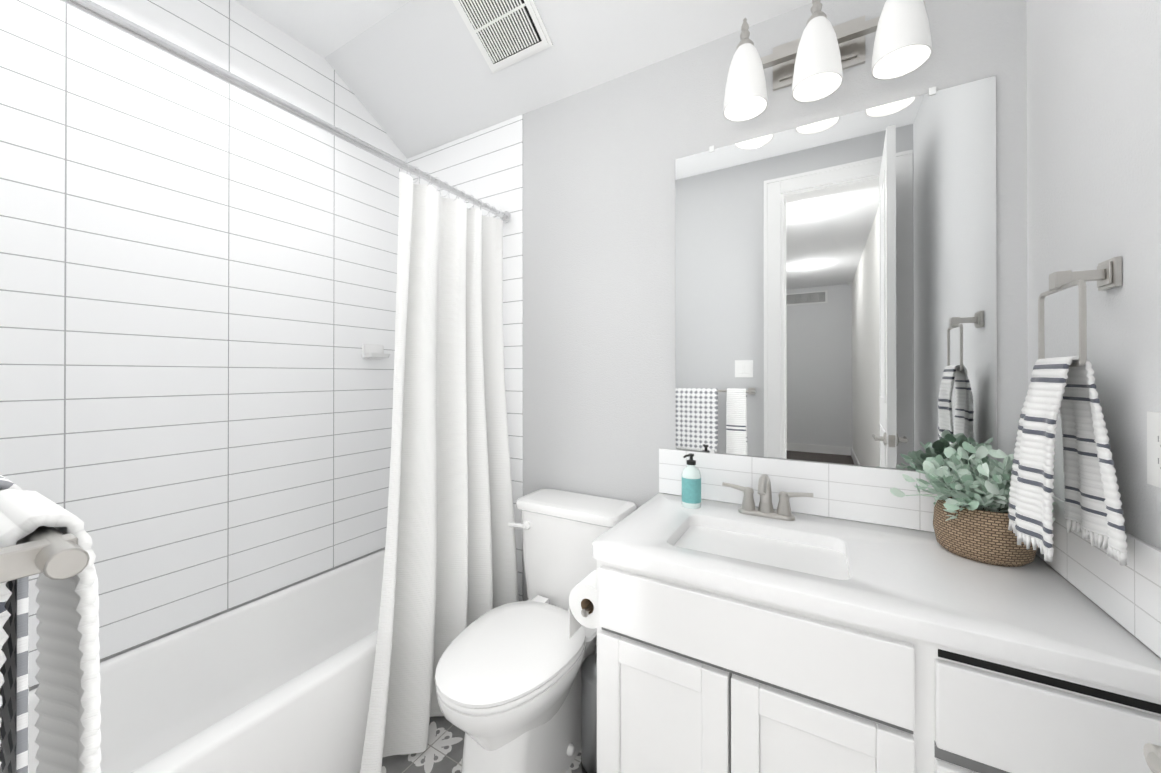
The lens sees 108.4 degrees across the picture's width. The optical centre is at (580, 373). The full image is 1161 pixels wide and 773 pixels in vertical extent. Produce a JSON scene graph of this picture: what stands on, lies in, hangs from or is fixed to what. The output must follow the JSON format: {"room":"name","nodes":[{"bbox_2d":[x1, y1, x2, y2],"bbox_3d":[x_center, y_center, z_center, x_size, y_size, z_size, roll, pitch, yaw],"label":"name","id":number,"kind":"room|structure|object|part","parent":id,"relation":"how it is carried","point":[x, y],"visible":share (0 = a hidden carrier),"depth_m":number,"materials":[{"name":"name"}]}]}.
{"room":"bathroom","nodes":[
{"label":"bathroom","id":0,"kind":"room"},
{"bbox_2d":[29,548,384,690],"bbox_3d":[-1.373,-0.134,1.643,0.120,2.790,1.760,0,0,30],"label":"wall","id":1,"kind":"structure","parent":0,"point":[155,639],"depth_m":1.56,"materials":[{"name":"grey paint"}]},
{"bbox_2d":[0,0,406,687],"bbox_3d":[-1.318,-0.270,1.612,0.006,2.318,1.520,0,0,30],"label":"wall tile","id":2,"kind":"structure","parent":1,"relation":"attached to","point":[198,276],"depth_m":1.49,"materials":[{"name":"white tile"}]},
{"bbox_2d":[362,344,389,358],"bbox_3d":[-1.007,-0.112,2.073,0.076,0.072,0.110,0,0,30],"label":"soap dish","id":3,"kind":"object","parent":2,"relation":"attached to","point":[372,351],"visible":1,"depth_m":2.07,"materials":[{"name":"white ceramic"}]},
{"bbox_2d":[235,0,409,57],"bbox_3d":[-0.275,-1.480,1.019,2.650,0.100,1.760,0,0,30],"label":"ceiling","id":4,"kind":"structure","parent":0,"point":[324,28],"depth_m":1.67,"materials":[{"name":"white paint"}]},
{"bbox_2d":[381,716,582,772],"bbox_3d":[-0.261,1.290,1.036,2.650,0.060,1.700,0,0,30],"label":"floor","id":5,"kind":"structure","parent":0,"point":[442,752],"depth_m":1.38,"materials":[{"name":"tile"}]},
{"bbox_2d":[29,549,384,772],"bbox_3d":[-1.020,1.076,1.437,0.677,0.370,1.504,0,0,30],"label":"bathtub","id":6,"kind":"object","parent":5,"relation":"on","point":[279,681],"visible":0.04,"depth_m":1.35,"materials":[{"name":"ceramic"}]},
{"bbox_2d":[435,488,636,772],"bbox_3d":[-0.151,0.872,1.385,0.446,0.777,0.732,0,0,30],"label":"toilet","id":7,"kind":"object","parent":5,"relation":"on","point":[508,681],"visible":0.85,"depth_m":1.27,"materials":[{"name":"white ceramic"}]},
{"bbox_2d":[581,653,596,772],"bbox_3d":[0.066,1.094,1.339,0.140,0.332,0.162,0,0,30],"label":"trash can","id":8,"kind":"object","parent":5,"relation":"on","point":[589,715],"visible":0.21,"depth_m":1.30,"materials":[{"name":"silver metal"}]},
{"bbox_2d":[597,526,1160,772],"bbox_3d":[0.589,0.867,1.074,0.968,0.785,0.549,0,0,30],"label":"bathroom vanity","id":9,"kind":"object","parent":5,"relation":"on","point":[820,561],"depth_m":0.85,"materials":[{"name":"white wood"}]},
{"bbox_2d":[569,570,596,638],"bbox_3d":[0.063,0.684,1.259,0.127,0.173,0.206,0,0,30],"label":"toilet paper roll","id":10,"kind":"object","parent":9,"relation":"attached to","point":[583,603],"visible":0.48,"depth_m":1.20,"materials":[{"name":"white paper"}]},
{"bbox_2d":[592,493,1160,698],"bbox_3d":[0.582,0.457,1.078,0.982,0.035,0.551,0,0,30],"label":"countertop","id":11,"kind":"structure","parent":9,"relation":"on","point":[1038,613],"depth_m":0.86,"materials":[{"name":"white stone"}]},
{"bbox_2d":[682,453,700,508],"bbox_3d":[0.369,0.352,1.393,0.063,0.175,0.063,0,0,30],"label":"soap bottle","id":12,"kind":"object","parent":11,"relation":"on","point":[691,486],"visible":1,"depth_m":1.37,"materials":[{"name":"teal plastic"}]},
{"bbox_2d":[722,474,813,520],"bbox_3d":[0.557,0.372,1.270,0.260,0.135,0.142,0,0,30],"label":"faucet","id":13,"kind":"object","parent":11,"relation":"on","point":[767,510],"visible":1,"depth_m":1.29,"materials":[{"name":"silver metal"}]},
{"bbox_2d":[890,441,1055,566],"bbox_3d":[0.939,0.304,1.026,0.291,0.270,0.264,0,0,30],"label":"potted plant","id":14,"kind":"object","parent":11,"relation":"on","point":[970,517],"visible":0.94,"depth_m":0.99,"materials":[{"name":"plant"}]},
{"bbox_3d":[0.463,0.819,0.852,0.941,0.651,0.001,0,0,30],"label":"vanity panel","id":15,"kind":"part","parent":9,"relation":"part of","materials":[{"name":"white wood"}]},
{"bbox_2d":[325,0,811,158],"bbox_3d":[-0.007,-1.299,1.487,2.410,0.260,0.440,0,0,30],"label":"ceiling","id":16,"kind":"structure","parent":0,"point":[418,77],"depth_m":1.71,"materials":[{"name":"white paint"}]},
{"bbox_2d":[452,0,552,72],"bbox_3d":[-0.300,-1.338,1.569,0.300,0.159,0.262,0,0,30],"label":"ceiling vent","id":17,"kind":"object","parent":16,"relation":"in","point":[505,33],"visible":1,"depth_m":1.59,"materials":[{"name":"white plastic"}]},
{"bbox_2d":[522,0,1027,652],"bbox_3d":[0.132,-0.133,1.726,2.650,2.790,0.120,0,0,30],"label":"wall","id":18,"kind":"structure","parent":0,"point":[600,290],"depth_m":1.60,"materials":[{"name":"grey paint"}]},
{"bbox_2d":[407,114,522,600],"bbox_3d":[-0.600,0.048,2.072,0.784,2.429,0.006,0,0,30],"label":"wall tile","id":19,"kind":"structure","parent":18,"relation":"attached to","point":[485,165],"depth_m":1.92,"materials":[{"name":"white tile"}]},
{"bbox_2d":[659,448,936,531],"bbox_3d":[0.719,0.358,1.314,0.983,0.164,0.009,0,0,30],"label":"backsplash","id":20,"kind":"structure","parent":18,"relation":"attached to","point":[854,493],"depth_m":1.30,"materials":[{"name":"tile"}]},
{"bbox_2d":[723,0,931,121],"bbox_3d":[0.698,-0.977,1.238,0.522,0.289,0.170,0,0,30],"label":"sconce","id":21,"kind":"object","parent":18,"relation":"attached to","point":[815,59],"visible":1,"depth_m":1.21,"materials":[{"name":"white glass"}]},
{"bbox_2d":[675,76,996,471],"bbox_3d":[0.720,-0.256,1.315,0.860,1.081,0.008,0,0,30],"label":"mirror","id":22,"kind":"object","parent":18,"relation":"attached to","point":[835,289],"visible":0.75,"depth_m":1.27,"materials":[{"name":"clear glass"}]},
{"bbox_2d":[1026,0,1160,548],"bbox_3d":[0.823,-0.138,0.386,0.120,2.790,1.760,0,0,30],"label":"wall","id":23,"kind":"structure","parent":0,"point":[1093,134],"depth_m":0.78,"materials":[{"name":"white paint"}]},
{"bbox_2d":[1038,256,1121,366],"bbox_3d":[0.932,-0.110,0.779,0.078,0.195,0.163,0,0,30],"label":"towel ring","id":24,"kind":"object","parent":23,"relation":"attached to","point":[1106,275],"visible":0.9,"depth_m":0.76,"materials":[{"name":"silver metal"}]},
{"bbox_2d":[1008,356,1127,564],"bbox_3d":[0.909,0.158,0.792,0.100,0.381,0.266,0,0,30],"label":"hand towel","id":25,"kind":"object","parent":24,"relation":"hanging from","point":[1093,509],"visible":0.98,"depth_m":0.78,"materials":[{"name":"white fabric"}]},
{"bbox_2d":[1036,495,1160,657],"bbox_3d":[1.005,0.356,0.833,0.009,0.164,0.542,0,0,30],"label":"backsplash","id":26,"kind":"structure","parent":23,"relation":"attached to","point":[1127,597],"depth_m":0.73,"materials":[{"name":"tile"}]},
{"bbox_2d":[1147,411,1160,487],"bbox_3d":[0.896,0.118,0.643,0.007,0.116,0.072,0,0,30],"label":"electrical outlet","id":27,"kind":"object","parent":23,"relation":"attached to","point":[1153,448],"visible":1,"depth_m":0.66,"materials":[{"name":"white plastic"}]},
{"bbox_2d":[1143,743,1160,772],"bbox_3d":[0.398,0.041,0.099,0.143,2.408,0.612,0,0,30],"label":"drawer knob","id":28,"kind":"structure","parent":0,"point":[1152,754],"depth_m":0.33,"materials":[{"name":"silver metal"}]},
{"bbox_3d":[-0.683,-0.138,0.303,2.410,2.790,0.120,0,0,30],"label":"wall","id":29,"kind":"structure","parent":0,"visible":0},
{"bbox_2d":[0,489,89,582],"bbox_3d":[-0.584,0.107,0.365,0.640,0.044,0.086,0,0,30],"label":"towel bar","id":30,"kind":"object","parent":29,"relation":"attached to","point":[52,553],"visible":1,"depth_m":0.24,"materials":[{"name":"silver metal"}]},
{"bbox_2d":[0,474,28,772],"bbox_3d":[-0.644,0.314,0.439,0.341,0.445,0.068,0,0,30],"label":"bath towel","id":31,"kind":"object","parent":30,"relation":"hanging from","point":[14,727],"visible":0.62,"depth_m":0.42,"materials":[{"name":"white fabric"}]},
{"bbox_2d":[0,488,100,772],"bbox_3d":[-0.388,0.392,0.293,0.125,0.608,0.071,0,0,30],"label":"bath towel","id":32,"kind":"object","parent":30,"relation":"hanging from","point":[67,710],"visible":0.81,"depth_m":0.32,"materials":[{"name":"white fabric"}]},
{"bbox_3d":[-1.352,-0.086,0.759,0.784,2.689,0.006,0,0,30],"label":"wall tile","id":33,"kind":"structure","parent":0,"visible":0},
{"bbox_2d":[60,0,510,222],"bbox_3d":[-0.714,-0.720,1.267,0.054,0.054,1.505,0,0,30],"label":"shower curtain rod","id":34,"kind":"object","parent":33,"relation":"attached to","point":[89,7],"visible":0.9,"depth_m":1.05,"materials":[{"name":"metal"}]},
{"bbox_2d":[360,161,518,772],"bbox_3d":[-0.479,0.253,1.545,0.183,1.977,0.743,0,0,30],"label":"shower curtain","id":35,"kind":"object","parent":34,"relation":"hanging from","point":[450,572],"visible":0.94,"depth_m":1.55,"materials":[{"name":"fabric"}]}
]}

